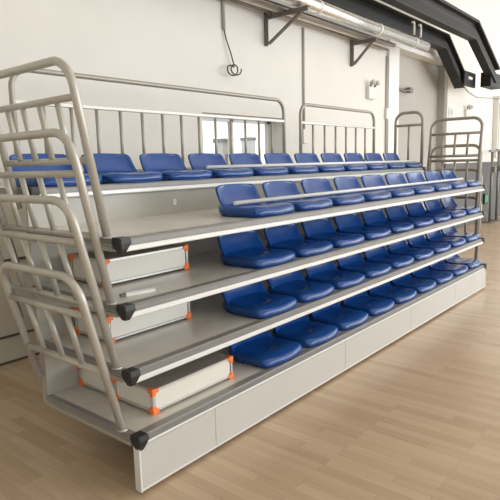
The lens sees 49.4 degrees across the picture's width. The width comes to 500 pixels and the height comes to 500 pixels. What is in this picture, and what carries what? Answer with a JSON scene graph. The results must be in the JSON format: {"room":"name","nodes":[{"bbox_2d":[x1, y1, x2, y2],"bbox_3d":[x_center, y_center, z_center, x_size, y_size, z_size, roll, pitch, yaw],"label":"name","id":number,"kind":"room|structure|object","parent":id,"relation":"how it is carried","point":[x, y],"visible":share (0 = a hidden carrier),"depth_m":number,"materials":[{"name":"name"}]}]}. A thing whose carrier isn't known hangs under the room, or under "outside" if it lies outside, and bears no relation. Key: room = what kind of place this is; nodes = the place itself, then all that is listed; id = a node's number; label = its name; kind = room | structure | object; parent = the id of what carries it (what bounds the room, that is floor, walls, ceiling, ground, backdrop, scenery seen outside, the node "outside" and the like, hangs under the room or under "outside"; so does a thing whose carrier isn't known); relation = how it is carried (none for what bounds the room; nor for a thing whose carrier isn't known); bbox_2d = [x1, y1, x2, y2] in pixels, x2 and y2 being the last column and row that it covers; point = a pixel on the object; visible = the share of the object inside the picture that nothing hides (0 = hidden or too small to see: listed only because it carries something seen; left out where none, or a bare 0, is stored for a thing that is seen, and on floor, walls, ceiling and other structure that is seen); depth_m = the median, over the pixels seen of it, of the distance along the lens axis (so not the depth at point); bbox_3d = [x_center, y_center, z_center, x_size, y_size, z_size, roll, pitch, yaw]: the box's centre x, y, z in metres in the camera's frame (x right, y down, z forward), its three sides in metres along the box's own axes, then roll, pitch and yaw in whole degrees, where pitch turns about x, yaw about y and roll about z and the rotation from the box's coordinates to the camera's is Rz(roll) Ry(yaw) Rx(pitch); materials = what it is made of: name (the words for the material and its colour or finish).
{"room":"sports hall","nodes":[
{"label":"sports hall","id":0,"kind":"room"},
{"bbox_2d":[0,216,499,499],"bbox_3d":[9.269,0.702,5.756,20.500,0.120,35.000,6,12,39],"label":"floor","id":1,"kind":"structure","parent":0,"point":[417,418],"depth_m":3.54,"materials":[{"name":"brown wood"}]},
{"bbox_2d":[0,167,425,197],"bbox_3d":[0.247,-0.002,5.973,0.993,1.665,6.017,6,12,39],"label":"tier","id":2,"kind":"object","parent":1,"relation":"on","point":[106,188],"visible":0.41,"depth_m":4.32,"materials":[{"name":"white metal"}]},
{"bbox_2d":[9,153,101,186],"bbox_3d":[-1.299,-0.538,3.630,0.461,0.222,0.486,6,12,39],"label":"seat","id":3,"kind":"object","parent":2,"relation":"on","point":[31,182],"visible":0.34,"depth_m":3.61,"materials":[{"name":"blue plastic"}]},
{"bbox_2d":[81,153,162,182],"bbox_3d":[-0.953,-0.612,4.040,0.461,0.222,0.486,6,12,39],"label":"seat","id":4,"kind":"object","parent":2,"relation":"on","point":[113,168],"visible":0.77,"depth_m":4.08,"materials":[{"name":"blue plastic"}]},
{"bbox_2d":[8,69,285,173],"bbox_3d":[-0.658,-1.135,5.243,0.090,0.866,3.420,6,12,39],"label":"guard rail","id":5,"kind":"object","parent":2,"relation":"on","point":[11,82],"visible":0.56,"depth_m":4.97,"materials":[{"name":"beige metal"}]},
{"bbox_2d":[139,153,211,180],"bbox_3d":[-0.607,-0.686,4.449,0.461,0.222,0.486,6,12,39],"label":"seat","id":6,"kind":"object","parent":2,"relation":"on","point":[171,166],"visible":0.84,"depth_m":4.47,"materials":[{"name":"blue plastic"}]},
{"bbox_2d":[188,153,253,177],"bbox_3d":[-0.261,-0.759,4.859,0.461,0.222,0.486,6,12,39],"label":"seat","id":7,"kind":"object","parent":2,"relation":"on","point":[198,161],"visible":0.82,"depth_m":4.86,"materials":[{"name":"blue plastic"}]},
{"bbox_2d":[206,160,415,168],"bbox_3d":[1.012,-0.993,6.230,0.029,0.029,4.300,6,12,39],"label":"tube","id":8,"kind":"object","parent":7,"relation":"on","point":[397,161],"visible":0.97,"depth_m":5.58,"materials":[{"name":"white paint"}]},
{"bbox_2d":[229,153,288,175],"bbox_3d":[0.085,-0.833,5.268,0.461,0.222,0.486,6,12,39],"label":"seat","id":9,"kind":"object","parent":2,"relation":"on","point":[235,158],"visible":0.69,"depth_m":5.27,"materials":[{"name":"blue plastic"}]},
{"bbox_2d":[264,153,318,173],"bbox_3d":[0.431,-0.906,5.678,0.461,0.222,0.486,6,12,39],"label":"seat","id":10,"kind":"object","parent":2,"relation":"on","point":[270,158],"visible":0.69,"depth_m":5.68,"materials":[{"name":"blue plastic"}]},
{"bbox_2d":[294,153,344,172],"bbox_3d":[0.777,-0.980,6.087,0.461,0.222,0.486,6,12,39],"label":"seat","id":11,"kind":"object","parent":2,"relation":"on","point":[299,157],"visible":0.6,"depth_m":6.09,"materials":[{"name":"blue plastic"}]},
{"bbox_2d":[299,103,374,161],"bbox_3d":[1.254,-1.534,7.507,0.090,0.851,2.040,6,12,39],"label":"guard rail","id":12,"kind":"object","parent":2,"relation":"on","point":[301,122],"visible":0.7,"depth_m":7.38,"materials":[{"name":"beige metal"}]},
{"bbox_2d":[320,153,367,170],"bbox_3d":[1.123,-1.054,6.496,0.461,0.222,0.486,6,12,39],"label":"seat","id":13,"kind":"object","parent":2,"relation":"on","point":[326,157],"visible":0.59,"depth_m":6.50,"materials":[{"name":"blue plastic"}]},
{"bbox_2d":[344,153,387,169],"bbox_3d":[1.469,-1.127,6.906,0.461,0.222,0.486,6,12,39],"label":"seat","id":14,"kind":"object","parent":2,"relation":"on","point":[349,157],"visible":0.66,"depth_m":6.91,"materials":[{"name":"blue plastic"}]},
{"bbox_2d":[364,153,405,168],"bbox_3d":[1.815,-1.201,7.315,0.461,0.222,0.486,6,12,39],"label":"seat","id":15,"kind":"object","parent":2,"relation":"on","point":[368,156],"visible":0.62,"depth_m":7.32,"materials":[{"name":"blue plastic"}]},
{"bbox_2d":[383,153,421,167],"bbox_3d":[2.160,-1.274,7.725,0.461,0.222,0.486,6,12,39],"label":"seat","id":16,"kind":"object","parent":2,"relation":"on","point":[387,156],"visible":0.57,"depth_m":7.74,"materials":[{"name":"blue plastic"}]},
{"bbox_2d":[394,111,423,166],"bbox_3d":[2.315,-1.582,7.943,0.470,0.870,0.061,6,12,39],"label":"guard rail","id":17,"kind":"object","parent":2,"relation":"attached to","point":[421,124],"visible":0.8,"depth_m":7.90,"materials":[{"name":"beige metal"}]},
{"bbox_2d":[26,174,485,253],"bbox_3d":[0.893,0.109,5.435,0.988,1.580,5.997,6,12,39],"label":"tier","id":18,"kind":"object","parent":1,"relation":"on","point":[137,221],"visible":0.47,"depth_m":3.80,"materials":[{"name":"white metal"}]},
{"bbox_2d":[0,56,112,238],"bbox_3d":[-1.137,-0.535,2.996,0.917,0.912,0.210,6,12,39],"label":"guard rail","id":19,"kind":"object","parent":18,"relation":"attached to","point":[74,96],"visible":0.89,"depth_m":2.81,"materials":[{"name":"grey metal"}]},
{"bbox_2d":[215,184,294,217],"bbox_3d":[0.038,-0.371,3.970,0.461,0.222,0.486,6,12,39],"label":"seat","id":20,"kind":"object","parent":18,"relation":"on","point":[227,194],"visible":0.94,"depth_m":3.93,"materials":[{"name":"blue plastic"}]},
{"bbox_2d":[233,178,463,204],"bbox_3d":[1.379,-0.643,5.566,0.029,0.029,4.650,6,12,39],"label":"tube","id":21,"kind":"object","parent":20,"relation":"on","point":[241,202],"visible":1,"depth_m":4.74,"materials":[{"name":"white paint"}]},
{"bbox_2d":[262,181,332,210],"bbox_3d":[0.384,-0.444,4.379,0.461,0.222,0.486,6,12,39],"label":"seat","id":22,"kind":"object","parent":18,"relation":"on","point":[271,188],"visible":0.81,"depth_m":4.38,"materials":[{"name":"blue plastic"}]},
{"bbox_2d":[301,178,364,205],"bbox_3d":[0.729,-0.518,4.788,0.461,0.222,0.486,6,12,39],"label":"seat","id":23,"kind":"object","parent":18,"relation":"on","point":[314,185],"visible":0.66,"depth_m":4.80,"materials":[{"name":"blue plastic"}]},
{"bbox_2d":[333,176,391,200],"bbox_3d":[1.075,-0.591,5.197,0.461,0.222,0.486,6,12,39],"label":"seat","id":24,"kind":"object","parent":18,"relation":"on","point":[344,182],"visible":0.7,"depth_m":5.21,"materials":[{"name":"blue plastic"}]},
{"bbox_2d":[361,175,414,197],"bbox_3d":[1.421,-0.665,5.606,0.461,0.222,0.486,6,12,39],"label":"seat","id":25,"kind":"object","parent":18,"relation":"on","point":[367,180],"visible":0.66,"depth_m":5.62,"materials":[{"name":"blue plastic"}]},
{"bbox_2d":[385,173,434,193],"bbox_3d":[1.766,-0.738,6.015,0.461,0.222,0.486,6,12,39],"label":"seat","id":26,"kind":"object","parent":18,"relation":"on","point":[391,178],"visible":0.62,"depth_m":6.04,"materials":[{"name":"blue plastic"}]},
{"bbox_2d":[406,172,451,191],"bbox_3d":[2.112,-0.812,6.424,0.461,0.222,0.486,6,12,39],"label":"seat","id":27,"kind":"object","parent":18,"relation":"on","point":[412,177],"visible":0.66,"depth_m":6.45,"materials":[{"name":"blue plastic"}]},
{"bbox_2d":[424,171,466,188],"bbox_3d":[2.457,-0.885,6.833,0.461,0.222,0.486,6,12,39],"label":"seat","id":28,"kind":"object","parent":18,"relation":"on","point":[429,175],"visible":0.66,"depth_m":6.86,"materials":[{"name":"blue plastic"}]},
{"bbox_2d":[426,116,483,179],"bbox_3d":[2.847,-1.347,7.592,0.760,0.995,0.198,6,12,39],"label":"guard rail","id":29,"kind":"object","parent":18,"relation":"attached to","point":[479,119],"visible":0.89,"depth_m":7.55,"materials":[{"name":"beige metal"}]},
{"bbox_2d":[440,170,480,186],"bbox_3d":[2.803,-0.959,7.242,0.461,0.222,0.486,6,12,39],"label":"seat","id":30,"kind":"object","parent":18,"relation":"on","point":[445,174],"visible":0.64,"depth_m":7.27,"materials":[{"name":"blue plastic"}]},
{"bbox_2d":[29,204,484,320],"bbox_3d":[0.898,0.234,5.453,0.988,1.327,5.997,6,12,39],"label":"tier","id":31,"kind":"object","parent":1,"relation":"on","point":[206,275],"depth_m":3.53,"materials":[{"name":"white metal"}]},
{"bbox_2d":[0,128,116,304],"bbox_3d":[-1.171,-0.191,3.070,1.007,0.922,0.236,6,12,39],"label":"guard rail","id":32,"kind":"object","parent":31,"relation":"attached to","point":[77,172],"visible":0.92,"depth_m":2.85,"materials":[{"name":"grey metal"}]},
{"bbox_2d":[69,244,188,286],"bbox_3d":[-0.801,0.081,3.680,0.380,0.175,0.710,6,12,39],"label":"box","id":33,"kind":"object","parent":31,"relation":"on","point":[135,264],"visible":0.61,"depth_m":3.52,"materials":[{"name":"silver metal"}]},
{"bbox_2d":[217,230,295,268],"bbox_3d":[0.049,-0.020,4.024,0.461,0.222,0.486,6,12,39],"label":"seat","id":34,"kind":"object","parent":31,"relation":"on","point":[246,249],"visible":0.93,"depth_m":4.00,"materials":[{"name":"blue plastic"}]},
{"bbox_2d":[263,223,332,256],"bbox_3d":[0.394,-0.093,4.433,0.461,0.222,0.486,6,12,39],"label":"seat","id":35,"kind":"object","parent":31,"relation":"on","point":[288,237],"visible":0.84,"depth_m":4.43,"materials":[{"name":"blue plastic"}]},
{"bbox_2d":[301,218,364,247],"bbox_3d":[0.740,-0.167,4.842,0.461,0.222,0.486,6,12,39],"label":"seat","id":36,"kind":"object","parent":31,"relation":"on","point":[322,229],"visible":0.81,"depth_m":4.84,"materials":[{"name":"blue plastic"}]},
{"bbox_2d":[333,213,390,239],"bbox_3d":[1.086,-0.240,5.251,0.461,0.222,0.486,6,12,39],"label":"seat","id":37,"kind":"object","parent":31,"relation":"on","point":[347,223],"visible":0.8,"depth_m":5.26,"materials":[{"name":"blue plastic"}]},
{"bbox_2d":[361,208,413,232],"bbox_3d":[1.431,-0.314,5.660,0.461,0.222,0.486,6,12,39],"label":"seat","id":38,"kind":"object","parent":31,"relation":"on","point":[376,217],"visible":0.8,"depth_m":5.67,"materials":[{"name":"blue plastic"}]},
{"bbox_2d":[384,205,433,227],"bbox_3d":[1.777,-0.388,6.069,0.461,0.222,0.486,6,12,39],"label":"seat","id":39,"kind":"object","parent":31,"relation":"on","point":[398,213],"visible":0.81,"depth_m":6.08,"materials":[{"name":"blue plastic"}]},
{"bbox_2d":[405,202,450,222],"bbox_3d":[2.122,-0.461,6.479,0.461,0.222,0.486,6,12,39],"label":"seat","id":40,"kind":"object","parent":31,"relation":"on","point":[416,209],"visible":0.77,"depth_m":6.50,"materials":[{"name":"blue plastic"}]},
{"bbox_2d":[423,199,465,217],"bbox_3d":[2.468,-0.534,6.888,0.461,0.222,0.486,6,12,39],"label":"seat","id":41,"kind":"object","parent":31,"relation":"on","point":[432,206],"visible":0.75,"depth_m":6.91,"materials":[{"name":"blue plastic"}]},
{"bbox_2d":[430,144,482,206],"bbox_3d":[2.860,-0.988,7.643,0.747,0.980,0.195,6,12,39],"label":"guard rail","id":42,"kind":"object","parent":31,"relation":"attached to","point":[467,161],"visible":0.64,"depth_m":7.57,"materials":[{"name":"beige metal"}]},
{"bbox_2d":[439,196,479,214],"bbox_3d":[2.813,-0.608,7.297,0.461,0.222,0.486,6,12,39],"label":"seat","id":43,"kind":"object","parent":31,"relation":"on","point":[448,203],"visible":0.76,"depth_m":7.32,"materials":[{"name":"blue plastic"}]},
{"bbox_2d":[35,234,484,386],"bbox_3d":[0.910,0.410,5.474,0.988,0.972,5.997,6,12,39],"label":"tier","id":44,"kind":"object","parent":1,"relation":"on","point":[144,355],"visible":0.43,"depth_m":3.53,"materials":[{"name":"white metal"}]},
{"bbox_2d":[0,194,122,369],"bbox_3d":[-1.170,0.153,3.106,1.017,0.948,0.273,6,12,39],"label":"guard rail","id":45,"kind":"object","parent":44,"relation":"attached to","point":[78,241],"visible":0.94,"depth_m":2.89,"materials":[{"name":"grey metal"}]},
{"bbox_2d":[73,302,190,341],"bbox_3d":[-0.792,0.434,3.735,0.380,0.175,0.710,6,12,39],"label":"box","id":46,"kind":"object","parent":44,"relation":"on","point":[119,329],"visible":0.27,"depth_m":3.56,"materials":[{"name":"silver metal"}]},
{"bbox_2d":[221,281,297,318],"bbox_3d":[0.066,0.334,4.074,0.461,0.222,0.486,6,12,39],"label":"seat","id":47,"kind":"object","parent":44,"relation":"on","point":[252,300],"visible":0.79,"depth_m":4.02,"materials":[{"name":"blue plastic"}]},
{"bbox_2d":[267,270,334,302],"bbox_3d":[0.411,0.261,4.483,0.461,0.222,0.486,6,12,39],"label":"seat","id":48,"kind":"object","parent":44,"relation":"on","point":[293,284],"visible":0.76,"depth_m":4.45,"materials":[{"name":"blue plastic"}]},
{"bbox_2d":[304,261,365,289],"bbox_3d":[0.757,0.187,4.892,0.461,0.222,0.486,6,12,39],"label":"seat","id":49,"kind":"object","parent":44,"relation":"on","point":[327,272],"visible":0.7,"depth_m":4.86,"materials":[{"name":"blue plastic"}]},
{"bbox_2d":[336,253,391,277],"bbox_3d":[1.102,0.114,5.301,0.461,0.222,0.486,6,12,39],"label":"seat","id":50,"kind":"object","parent":44,"relation":"on","point":[355,262],"visible":0.7,"depth_m":5.27,"materials":[{"name":"blue plastic"}]},
{"bbox_2d":[363,246,413,268],"bbox_3d":[1.448,0.040,5.710,0.461,0.222,0.486,6,12,39],"label":"seat","id":51,"kind":"object","parent":44,"relation":"on","point":[380,254],"visible":0.66,"depth_m":5.67,"materials":[{"name":"blue plastic"}]},
{"bbox_2d":[386,240,433,260],"bbox_3d":[1.794,-0.033,6.119,0.461,0.222,0.486,6,12,39],"label":"seat","id":52,"kind":"object","parent":44,"relation":"on","point":[401,247],"visible":0.73,"depth_m":6.08,"materials":[{"name":"blue plastic"}]},
{"bbox_2d":[407,235,450,253],"bbox_3d":[2.139,-0.107,6.528,0.461,0.222,0.486,6,12,39],"label":"seat","id":53,"kind":"object","parent":44,"relation":"on","point":[420,241],"visible":0.64,"depth_m":6.50,"materials":[{"name":"blue plastic"}]},
{"bbox_2d":[425,230,465,246],"bbox_3d":[2.485,-0.180,6.937,0.461,0.222,0.486,6,12,39],"label":"seat","id":54,"kind":"object","parent":44,"relation":"on","point":[436,236],"visible":0.62,"depth_m":6.91,"materials":[{"name":"blue plastic"}]},
{"bbox_2d":[434,168,482,232],"bbox_3d":[2.874,-0.647,7.696,0.757,1.005,0.199,6,12,39],"label":"guard rail","id":55,"kind":"object","parent":44,"relation":"attached to","point":[456,169],"visible":0.38,"depth_m":7.53,"materials":[{"name":"beige metal"}]},
{"bbox_2d":[441,226,479,241],"bbox_3d":[2.830,-0.254,7.346,0.461,0.222,0.486,6,12,39],"label":"seat","id":56,"kind":"object","parent":44,"relation":"on","point":[451,231],"visible":0.56,"depth_m":7.31,"materials":[{"name":"blue plastic"}]},
{"bbox_2d":[39,263,486,492],"bbox_3d":[0.944,0.585,5.477,0.990,0.625,5.997,6,12,39],"label":"tier","id":57,"kind":"object","parent":1,"relation":"on","point":[165,442],"visible":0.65,"depth_m":3.56,"materials":[{"name":"white metal"}]},
{"bbox_2d":[0,262,127,431],"bbox_3d":[-1.088,0.527,3.106,0.852,0.918,0.271,6,12,39],"label":"guard rail","id":58,"kind":"object","parent":57,"relation":"attached to","point":[85,315],"visible":1,"depth_m":2.97,"materials":[{"name":"grey metal"}]},
{"bbox_2d":[78,367,113,392],"bbox_3d":[-0.780,0.795,3.790,0.380,0.157,0.710,6,12,39],"label":"box","id":59,"kind":"object","parent":57,"relation":"on","point":[87,378],"visible":0.1,"depth_m":3.56,"materials":[{"name":"silver metal"}]},
{"bbox_2d":[112,352,233,414],"bbox_3d":[-0.485,0.826,3.546,0.385,0.157,0.710,6,12,39],"label":"box","id":60,"kind":"object","parent":57,"relation":"on","point":[153,394],"visible":0.7,"depth_m":3.37,"materials":[{"name":"silver metal"}]},
{"bbox_2d":[228,330,301,368],"bbox_3d":[0.106,0.689,4.104,0.461,0.222,0.486,6,12,39],"label":"seat","id":61,"kind":"object","parent":57,"relation":"on","point":[263,350],"visible":0.7,"depth_m":4.03,"materials":[{"name":"blue plastic"}]},
{"bbox_2d":[272,315,338,347],"bbox_3d":[0.451,0.616,4.513,0.461,0.222,0.486,6,12,39],"label":"seat","id":62,"kind":"object","parent":57,"relation":"on","point":[308,333],"visible":0.67,"depth_m":4.45,"materials":[{"name":"blue plastic"}]},
{"bbox_2d":[309,302,368,330],"bbox_3d":[0.797,0.542,4.922,0.461,0.222,0.486,6,12,39],"label":"seat","id":63,"kind":"object","parent":57,"relation":"on","point":[334,314],"visible":0.7,"depth_m":4.86,"materials":[{"name":"blue plastic"}]},
{"bbox_2d":[340,291,394,315],"bbox_3d":[1.142,0.469,5.331,0.461,0.222,0.486,6,12,39],"label":"seat","id":64,"kind":"object","parent":57,"relation":"on","point":[374,306],"visible":0.62,"depth_m":5.26,"materials":[{"name":"blue plastic"}]},
{"bbox_2d":[366,282,416,303],"bbox_3d":[1.488,0.395,5.740,0.461,0.222,0.486,6,12,39],"label":"seat","id":65,"kind":"object","parent":57,"relation":"on","point":[399,295],"visible":0.64,"depth_m":5.67,"materials":[{"name":"blue plastic"}]},
{"bbox_2d":[389,274,436,292],"bbox_3d":[1.833,0.322,6.149,0.461,0.222,0.486,6,12,39],"label":"seat","id":66,"kind":"object","parent":57,"relation":"on","point":[406,281],"visible":0.58,"depth_m":6.08,"materials":[{"name":"blue plastic"}]},
{"bbox_2d":[410,266,452,283],"bbox_3d":[2.179,0.248,6.558,0.461,0.222,0.486,6,12,39],"label":"seat","id":67,"kind":"object","parent":57,"relation":"on","point":[441,277],"visible":0.59,"depth_m":6.49,"materials":[{"name":"blue plastic"}]},
{"bbox_2d":[428,260,467,275],"bbox_3d":[2.525,0.175,6.967,0.461,0.222,0.486,6,12,39],"label":"seat","id":68,"kind":"object","parent":57,"relation":"on","point":[455,269],"visible":0.52,"depth_m":6.89,"materials":[{"name":"blue plastic"}]},
{"bbox_2d":[440,196,481,258],"bbox_3d":[2.886,-0.280,7.748,0.767,0.975,0.195,6,12,39],"label":"guard rail","id":69,"kind":"object","parent":57,"relation":"attached to","point":[456,197],"visible":0.2,"depth_m":7.52,"materials":[{"name":"beige metal"}]},
{"bbox_2d":[444,254,481,268],"bbox_3d":[2.870,0.101,7.376,0.461,0.222,0.486,6,12,39],"label":"seat","id":70,"kind":"object","parent":57,"relation":"on","point":[471,263],"visible":0.6,"depth_m":7.31,"materials":[{"name":"blue plastic"}]},
{"bbox_2d":[481,150,497,222],"bbox_3d":[6.604,-1.735,14.903,0.436,1.979,0.436,-3,9,-12],"label":"net post","id":71,"kind":"object","parent":1,"relation":"on","point":[492,169],"visible":0.99,"depth_m":14.87,"materials":[{"name":"silver metal"}]},
{"bbox_2d":[491,149,499,220],"bbox_3d":[6.994,-1.833,15.362,0.436,2.009,0.436,-3,9,-12],"label":"net post","id":72,"kind":"object","parent":1,"relation":"on","point":[498,150],"visible":0.82,"depth_m":15.35,"materials":[{"name":"silver metal"}]},
{"bbox_2d":[0,0,499,363],"bbox_3d":[2.600,-3.499,10.634,0.364,7.000,35.000,6,12,39],"label":"wall","id":73,"kind":"structure","parent":0,"point":[171,42],"depth_m":6.57,"materials":[{"name":"paint"}]},
{"bbox_2d":[221,0,241,75],"bbox_3d":[-0.242,-3.073,6.841,0.208,1.713,0.138,-9,12,-41],"label":"hanging cable","id":74,"kind":"object","parent":73,"relation":"hanging from","point":[233,65],"visible":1,"depth_m":6.87,"materials":[{"name":"grey plastic"}]},
{"bbox_2d":[202,117,269,164],"bbox_3d":[-0.146,-1.441,7.510,0.340,0.790,1.700,6,12,39],"label":"window","id":75,"kind":"structure","parent":73,"relation":"in","point":[223,129],"depth_m":7.63,"materials":[{"name":"white glass"}]},
{"bbox_2d":[0,215,499,365],"bbox_3d":[2.835,-0.037,11.058,0.014,0.018,35.000,6,12,39],"label":"trim","id":76,"kind":"structure","parent":73,"relation":"attached to","point":[24,357],"depth_m":5.13,"materials":[{"name":"grey"}]},
{"bbox_2d":[0,207,499,339],"bbox_3d":[2.829,-0.277,11.020,0.014,0.020,35.000,6,12,39],"label":"trim","id":77,"kind":"structure","parent":73,"relation":"attached to","point":[30,330],"depth_m":5.07,"materials":[{"name":"grey"}]},
{"bbox_2d":[264,5,309,46],"bbox_3d":[0.491,-3.068,7.288,0.720,0.540,0.070,6,12,39],"label":"wall bracket","id":78,"kind":"object","parent":73,"relation":"attached to","point":[299,10],"visible":0.86,"depth_m":7.34,"materials":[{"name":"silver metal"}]},
{"bbox_2d":[226,0,388,50],"bbox_3d":[0.441,-3.282,7.609,0.060,0.060,6.600,6,12,39],"label":"pipe","id":79,"kind":"object","parent":78,"relation":"on","point":[242,3],"visible":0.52,"depth_m":8.01,"materials":[{"name":"silver metal"}]},
{"bbox_2d":[239,0,391,48],"bbox_3d":[0.493,-3.269,7.501,0.060,0.060,6.500,6,12,39],"label":"pipe","id":80,"kind":"object","parent":78,"relation":"on","point":[246,1],"visible":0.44,"depth_m":7.99,"materials":[{"name":"white metal"}]},
{"bbox_2d":[252,0,395,46],"bbox_3d":[0.553,-3.253,7.387,0.068,0.068,6.400,6,12,39],"label":"pipe","id":81,"kind":"object","parent":78,"relation":"on","point":[265,2],"visible":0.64,"depth_m":8.04,"materials":[{"name":"silver metal"}]},
{"bbox_2d":[278,0,429,51],"bbox_3d":[1.008,-3.365,7.577,0.186,0.186,7.300,6,12,39],"label":"insulated pipe","id":82,"kind":"object","parent":78,"relation":"on","point":[319,7],"visible":1,"depth_m":8.26,"materials":[{"name":"metal"}]},
{"bbox_2d":[411,21,414,34],"bbox_3d":[2.960,-4.030,9.856,0.040,0.233,0.114,6,12,39],"label":"hook","id":83,"kind":"object","parent":82,"relation":"attached to","point":[413,22],"visible":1,"depth_m":9.87,"materials":[{"name":"white metal"}]},
{"bbox_2d":[418,24,421,37],"bbox_3d":[3.152,-4.071,10.083,0.040,0.233,0.114,6,12,39],"label":"hook","id":84,"kind":"object","parent":82,"relation":"attached to","point":[420,25],"visible":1,"depth_m":10.09,"materials":[{"name":"white metal"}]},
{"bbox_2d":[302,28,307,143],"bbox_3d":[0.828,-2.492,8.296,0.047,1.710,0.120,6,12,39],"label":"conduit","id":85,"kind":"object","parent":73,"relation":"attached to","point":[304,131],"visible":0.88,"depth_m":8.29,"materials":[{"name":"grey"}]},
{"bbox_2d":[350,37,376,66],"bbox_3d":[1.914,-3.400,9.157,0.480,0.540,0.070,6,12,39],"label":"wall bracket","id":86,"kind":"object","parent":73,"relation":"attached to","point":[370,41],"visible":0.86,"depth_m":9.21,"materials":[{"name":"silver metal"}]},
{"bbox_2d":[366,79,379,99],"bbox_3d":[2.235,-2.913,9.866,0.153,0.340,0.270,6,12,39],"label":"emergency light","id":87,"kind":"object","parent":73,"relation":"attached to","point":[370,91],"visible":1,"depth_m":9.83,"materials":[{"name":"white plastic"}]},
{"bbox_2d":[385,56,388,152],"bbox_3d":[2.621,-2.670,10.443,0.055,2.020,0.080,6,12,39],"label":"conduit","id":88,"kind":"object","parent":73,"relation":"attached to","point":[386,93],"visible":0.9,"depth_m":10.42,"materials":[{"name":"grey metal"}]},
{"bbox_2d":[387,47,399,154],"bbox_3d":[2.810,-1.970,10.761,0.050,3.930,0.445,6,12,39],"label":"trim","id":89,"kind":"structure","parent":73,"relation":"attached to","point":[393,54],"depth_m":10.56,"materials":[{"name":"white paint"}]},
{"bbox_2d":[399,87,412,92],"bbox_3d":[3.144,-3.317,11.224,0.110,0.152,1.029,5,11,36],"label":"bracket","id":90,"kind":"object","parent":73,"relation":"attached to","point":[408,89],"visible":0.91,"depth_m":11.46,"materials":[{"name":"silver metal"}]},
{"bbox_2d":[387,39,441,62],"bbox_3d":[3.639,-4.150,11.490,0.050,0.095,3.200,6,12,39],"label":"trim","id":91,"kind":"structure","parent":73,"relation":"attached to","point":[399,45],"depth_m":11.22,"materials":[{"name":"white metal"}]},
{"bbox_2d":[448,107,452,117],"bbox_3d":[4.783,-3.288,13.002,0.026,0.235,0.272,6,12,39],"label":"wall switch","id":92,"kind":"object","parent":73,"relation":"attached to","point":[450,114],"visible":1,"depth_m":13.01,"materials":[{"name":"white plastic"}]},
{"bbox_2d":[444,86,493,144],"bbox_3d":[6.143,-3.913,14.568,0.024,2.212,6.404,6,12,39],"label":"cable","id":93,"kind":"object","parent":73,"relation":"attached to","point":[464,86],"visible":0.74,"depth_m":12.87,"materials":[{"name":"grey metal"}]},
{"bbox_2d":[464,104,473,116],"bbox_3d":[5.563,-3.521,13.816,0.153,0.340,0.270,6,12,39],"label":"emergency light","id":94,"kind":"object","parent":73,"relation":"attached to","point":[466,111],"visible":0.79,"depth_m":13.76,"materials":[{"name":"white plastic"}]},
{"bbox_2d":[483,193,487,203],"bbox_3d":[6.752,-1.470,15.579,0.055,0.300,0.320,6,12,39],"label":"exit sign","id":95,"kind":"object","parent":73,"relation":"attached to","point":[485,196],"visible":1,"depth_m":15.49,"materials":[{"name":"green plastic"}]},
{"bbox_2d":[492,96,499,156],"bbox_3d":[7.883,-3.703,16.573,0.190,1.720,2.720,6,12,39],"label":"upper cabinet","id":96,"kind":"object","parent":73,"relation":"attached to","point":[496,109],"visible":0.78,"depth_m":15.60,"materials":[{"name":"white plastic"}]},
{"bbox_2d":[322,0,475,88],"bbox_3d":[2.021,-3.603,9.057,0.320,0.994,9.900,6,12,39],"label":"channel","id":97,"kind":"object","parent":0,"point":[440,41],"visible":0.94,"depth_m":10.42,"materials":[{"name":"grey metal"}]},
{"bbox_2d":[398,54,444,209],"bbox_3d":[3.685,-2.271,12.138,0.239,4.050,2.831,6,12,39],"label":"wall","id":98,"kind":"structure","parent":0,"point":[427,80],"depth_m":12.28,"materials":[{"name":"paint"}]},
{"bbox_2d":[380,0,499,89],"bbox_3d":[2.897,-3.869,9.492,0.290,1.232,9.750,6,12,39],"label":"channel","id":99,"kind":"object","parent":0,"point":[442,14],"visible":1,"depth_m":10.90,"materials":[{"name":"grey metal"}]},
{"bbox_3d":[-2.076,-0.420,-8.118,20.500,7.000,0.200,6,12,39],"label":"wall","id":100,"kind":"structure","parent":0,"visible":0},
{"bbox_2d":[4,184,499,261],"bbox_3d":[2.811,-0.975,10.910,0.014,0.022,35.000,6,12,39],"label":"trim","id":101,"kind":"structure","parent":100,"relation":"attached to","point":[24,257],"depth_m":5.05,"materials":[{"name":"grey"}]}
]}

